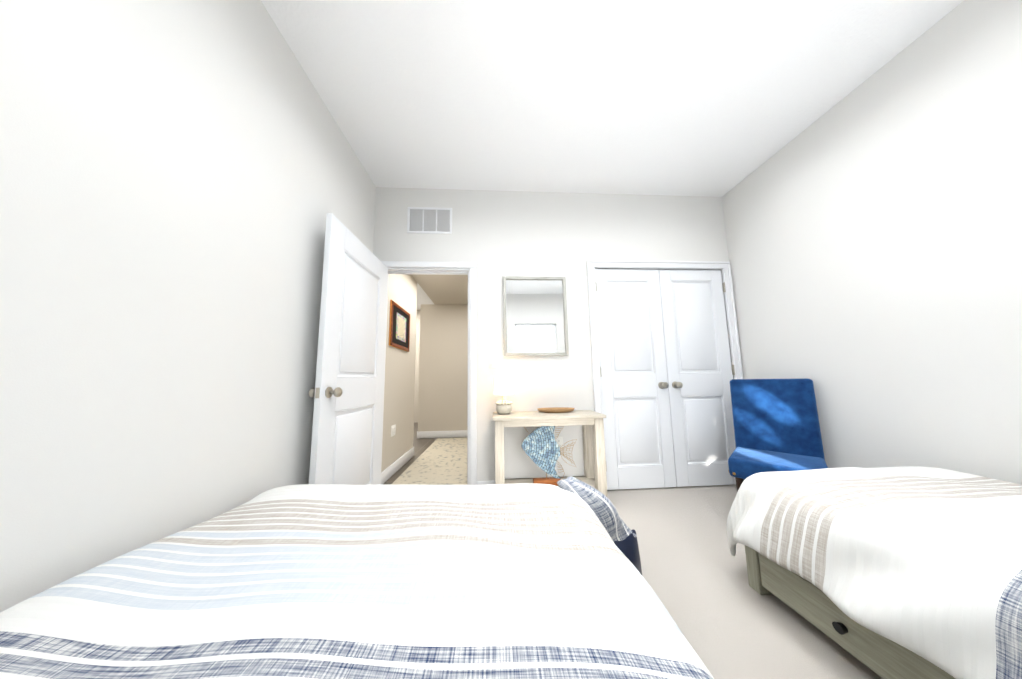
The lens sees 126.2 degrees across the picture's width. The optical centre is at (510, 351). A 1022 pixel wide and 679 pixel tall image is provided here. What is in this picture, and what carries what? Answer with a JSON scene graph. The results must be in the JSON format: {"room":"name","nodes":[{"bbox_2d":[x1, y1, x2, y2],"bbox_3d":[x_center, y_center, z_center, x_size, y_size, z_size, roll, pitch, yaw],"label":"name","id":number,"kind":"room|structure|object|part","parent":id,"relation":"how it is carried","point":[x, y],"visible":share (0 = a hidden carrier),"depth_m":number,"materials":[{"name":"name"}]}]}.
{"room":"bedroom","nodes":[
{"label":"bedroom","id":0,"kind":"room"},
{"bbox_2d":[0,0,416,611],"bbox_3d":[-1.277,-0.258,1.414,0.120,2.860,4.560,-1,-6,-4],"label":"wall","id":1,"kind":"structure","parent":0,"point":[180,180],"depth_m":0.86,"materials":[{"name":"white paint"}]},
{"bbox_2d":[391,424,395,436],"bbox_3d":[-1.290,0.869,2.849,0.008,0.116,0.116,-1,-6,-4],"label":"outlet","id":2,"kind":"object","parent":1,"relation":"attached to","point":[393,429],"visible":1,"depth_m":2.84,"materials":[{"name":"white plastic"}]},
{"bbox_2d":[381,447,413,484],"bbox_3d":[-1.287,1.289,2.920,0.015,0.120,1.225,-1,-6,-4],"label":"baseboard","id":3,"kind":"structure","parent":1,"relation":"attached to","point":[394,467],"depth_m":2.89,"materials":[{"name":"white paint"}]},
{"bbox_2d":[389,299,409,351],"bbox_3d":[-1.308,-0.278,3.078,0.021,0.502,0.612,-1,-6,-4],"label":"framed picture","id":4,"kind":"object","parent":1,"relation":"attached to","point":[399,330],"visible":1,"depth_m":3.01,"materials":[{"name":"brown wood"}]},
{"bbox_2d":[414,310,419,422],"bbox_3d":[-2.583,0.347,6.626,4.700,2.860,0.150,-1,-6,-4],"label":"wall","id":5,"kind":"structure","parent":0,"point":[416,395],"depth_m":6.55,"materials":[{"name":"beige paint"}]},
{"bbox_2d":[383,422,466,484],"bbox_3d":[-2.435,1.587,4.407,4.700,0.098,4.550,-1,-6,-4],"label":"floor","id":6,"kind":"structure","parent":0,"point":[421,445],"depth_m":3.90,"materials":[{"name":"brown wood"}]},
{"bbox_2d":[391,438,466,484],"bbox_3d":[-0.816,1.399,3.463,0.820,0.008,2.220,-1,-6,-4],"label":"runner rug","id":7,"kind":"object","parent":6,"relation":"on","point":[440,461],"visible":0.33,"depth_m":3.04,"materials":[{"name":"beige carpet"}]},
{"bbox_2d":[412,275,467,309],"bbox_3d":[-2.482,-1.143,4.746,4.700,0.520,4.485,-1,-6,-4],"label":"ceiling","id":8,"kind":"structure","parent":0,"point":[442,289],"depth_m":4.12,"materials":[{"name":"white paint"}]},
{"bbox_2d":[418,304,467,431],"bbox_3d":[-0.961,0.331,4.835,1.440,2.440,0.120,-1,-6,-4],"label":"wall","id":9,"kind":"structure","parent":0,"point":[443,377],"depth_m":4.74,"materials":[{"name":"beige paint"}]},
{"bbox_2d":[417,430,466,438],"bbox_3d":[-0.968,1.478,4.650,1.410,0.120,0.040,-1,-6,-4],"label":"baseboard","id":10,"kind":"structure","parent":9,"relation":"attached to","point":[458,433],"depth_m":4.61,"materials":[{"name":"white paint"}]},
{"bbox_2d":[373,187,733,480],"bbox_3d":[0.471,-0.166,2.495,3.500,2.860,0.115,-1,-6,-4],"label":"wall","id":11,"kind":"structure","parent":0,"point":[496,236],"depth_m":2.50,"materials":[{"name":"white paint"}]},
{"bbox_2d":[380,261,476,484],"bbox_3d":[-0.778,0.218,2.376,0.929,2.112,0.151,-1,-6,-4],"label":"door frame","id":12,"kind":"structure","parent":11,"relation":"attached to","point":[433,268],"depth_m":2.38,"materials":[{"name":"white paint"}]},
{"bbox_2d":[309,213,387,484],"bbox_3d":[-1.125,0.197,1.897,0.175,2.035,0.806,-1,-6,-2],"label":"bedroom door","id":13,"kind":"structure","parent":12,"relation":"in","point":[346,393],"depth_m":1.77,"materials":[{"name":"white paint"}]},
{"bbox_2d":[407,207,451,233],"bbox_3d":[-0.776,-1.252,2.480,0.420,0.265,0.010,-1,-6,-4],"label":"air vent","id":14,"kind":"object","parent":11,"relation":"in","point":[427,220],"visible":1,"depth_m":2.48,"materials":[{"name":"white metal"}]},
{"bbox_2d":[477,481,494,484],"bbox_3d":[0.240,1.183,2.263,1.073,0.135,0.015,-1,-6,-4],"label":"baseboard","id":15,"kind":"structure","parent":11,"relation":"attached to","point":[484,482],"depth_m":2.22,"materials":[{"name":"white paint"}]},
{"bbox_2d":[503,276,568,355],"bbox_3d":[0.228,-0.333,2.427,0.600,0.755,0.025,-1,-6,-4],"label":"wall mirror","id":16,"kind":"object","parent":11,"relation":"attached to","point":[535,323],"visible":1,"depth_m":2.43,"materials":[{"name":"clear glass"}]},
{"bbox_2d":[555,436,562,449],"bbox_3d":[0.431,0.821,2.318,0.072,0.116,0.008,-1,-6,-4],"label":"outlet","id":17,"kind":"object","parent":11,"relation":"attached to","point":[559,440],"visible":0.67,"depth_m":2.32,"materials":[{"name":"white plastic"}]},
{"bbox_2d":[595,269,675,489],"bbox_3d":[1.158,0.208,2.422,0.651,2.054,0.105,-1,-6,-4],"label":"closet door","id":18,"kind":"structure","parent":11,"relation":"in","point":[639,451],"depth_m":2.43,"materials":[{"name":"white paint"}]},
{"bbox_2d":[587,260,742,413],"bbox_3d":[1.480,0.179,2.503,1.458,2.144,0.141,-1,-6,-4],"label":"trim","id":19,"kind":"structure","parent":11,"relation":"attached to","point":[732,328],"depth_m":2.52,"materials":[{"name":"white paint"}]},
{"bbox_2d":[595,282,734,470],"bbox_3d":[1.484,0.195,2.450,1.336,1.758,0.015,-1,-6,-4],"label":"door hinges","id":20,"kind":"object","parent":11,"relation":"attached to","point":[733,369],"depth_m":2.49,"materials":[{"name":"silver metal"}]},
{"bbox_2d":[659,269,735,486],"bbox_3d":[1.811,0.202,2.462,0.651,2.054,0.105,-1,-6,-4],"label":"closet door","id":21,"kind":"structure","parent":11,"relation":"in","point":[698,360],"depth_m":2.48,"materials":[{"name":"white paint"}]},
{"bbox_2d":[261,0,963,196],"bbox_3d":[0.542,-1.816,1.072,3.740,0.100,3.315,-1,-6,-4],"label":"ceiling","id":22,"kind":"structure","parent":0,"point":[714,98],"depth_m":1.63,"materials":[{"name":"white paint"}]},
{"bbox_2d":[607,484,882,678],"bbox_3d":[0.593,1.122,0.711,3.740,0.100,3.250,-1,-6,-4],"label":"floor","id":23,"kind":"structure","parent":0,"point":[730,622],"depth_m":1.18,"materials":[{"name":"beige carpet"}]},
{"bbox_2d":[0,476,713,678],"bbox_3d":[-0.233,0.354,0.337,1.761,1.370,2.182,-1,-6,-4],"label":"bed","id":24,"kind":"object","parent":23,"relation":"on","point":[488,581],"visible":1,"depth_m":0.57,"materials":[{"name":"white fabric"}]},
{"bbox_2d":[492,410,607,497],"bbox_3d":[0.292,0.869,2.097,0.875,0.720,0.350,-1,-6,-4],"label":"console table","id":25,"kind":"object","parent":23,"relation":"on","point":[589,421],"visible":0.62,"depth_m":1.99,"materials":[{"name":"beige wood"}]},
{"bbox_2d":[494,374,513,413],"bbox_3d":[-0.061,0.355,2.174,0.167,0.328,0.167,-1,-6,-4],"label":"table lamp","id":26,"kind":"object","parent":25,"relation":"on","point":[503,385],"visible":1,"depth_m":2.12,"materials":[{"name":"ceramic"}]},
{"bbox_3d":[-0.062,0.277,2.183,0.167,0.170,0.167,-1,-6,-4],"label":"lamp shade","id":27,"kind":"part","parent":26,"relation":"part of","materials":[{"name":"white fabric"}]},
{"bbox_2d":[521,426,576,485],"bbox_3d":[0.303,0.809,2.029,0.447,0.491,0.060,-1,-6,-4],"label":"fish sculpture","id":28,"kind":"object","parent":25,"relation":"on","point":[541,448],"visible":0.98,"depth_m":2.02,"materials":[{"name":"blue ceramic"}]},
{"bbox_2d":[537,407,574,412],"bbox_3d":[0.380,0.498,2.195,0.320,0.034,0.134,-1,-6,0],"label":"tray","id":29,"kind":"object","parent":25,"relation":"on","point":[557,410],"visible":1,"depth_m":2.15,"materials":[{"name":"brown wood"}]},
{"bbox_2d":[728,378,827,491],"bbox_3d":[1.892,0.689,1.862,0.591,0.974,0.481,5,-9,-43],"label":"slipper chair","id":30,"kind":"object","parent":23,"relation":"on","point":[776,425],"visible":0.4,"depth_m":1.93,"materials":[{"name":"blue fabric"}]},
{"bbox_2d":[727,466,1021,678],"bbox_3d":[1.691,0.332,0.421,1.218,1.370,2.114,-1,-6,-4],"label":"bed","id":31,"kind":"object","parent":23,"relation":"on","point":[908,572],"visible":1,"depth_m":0.85,"materials":[{"name":"white fabric"}]},
{"bbox_2d":[722,0,1021,483],"bbox_3d":[2.373,-0.362,1.018,0.120,2.860,3.315,-1,-6,-4],"label":"wall","id":32,"kind":"structure","parent":0,"point":[873,225],"depth_m":1.50,"materials":[{"name":"white paint"}]}
]}

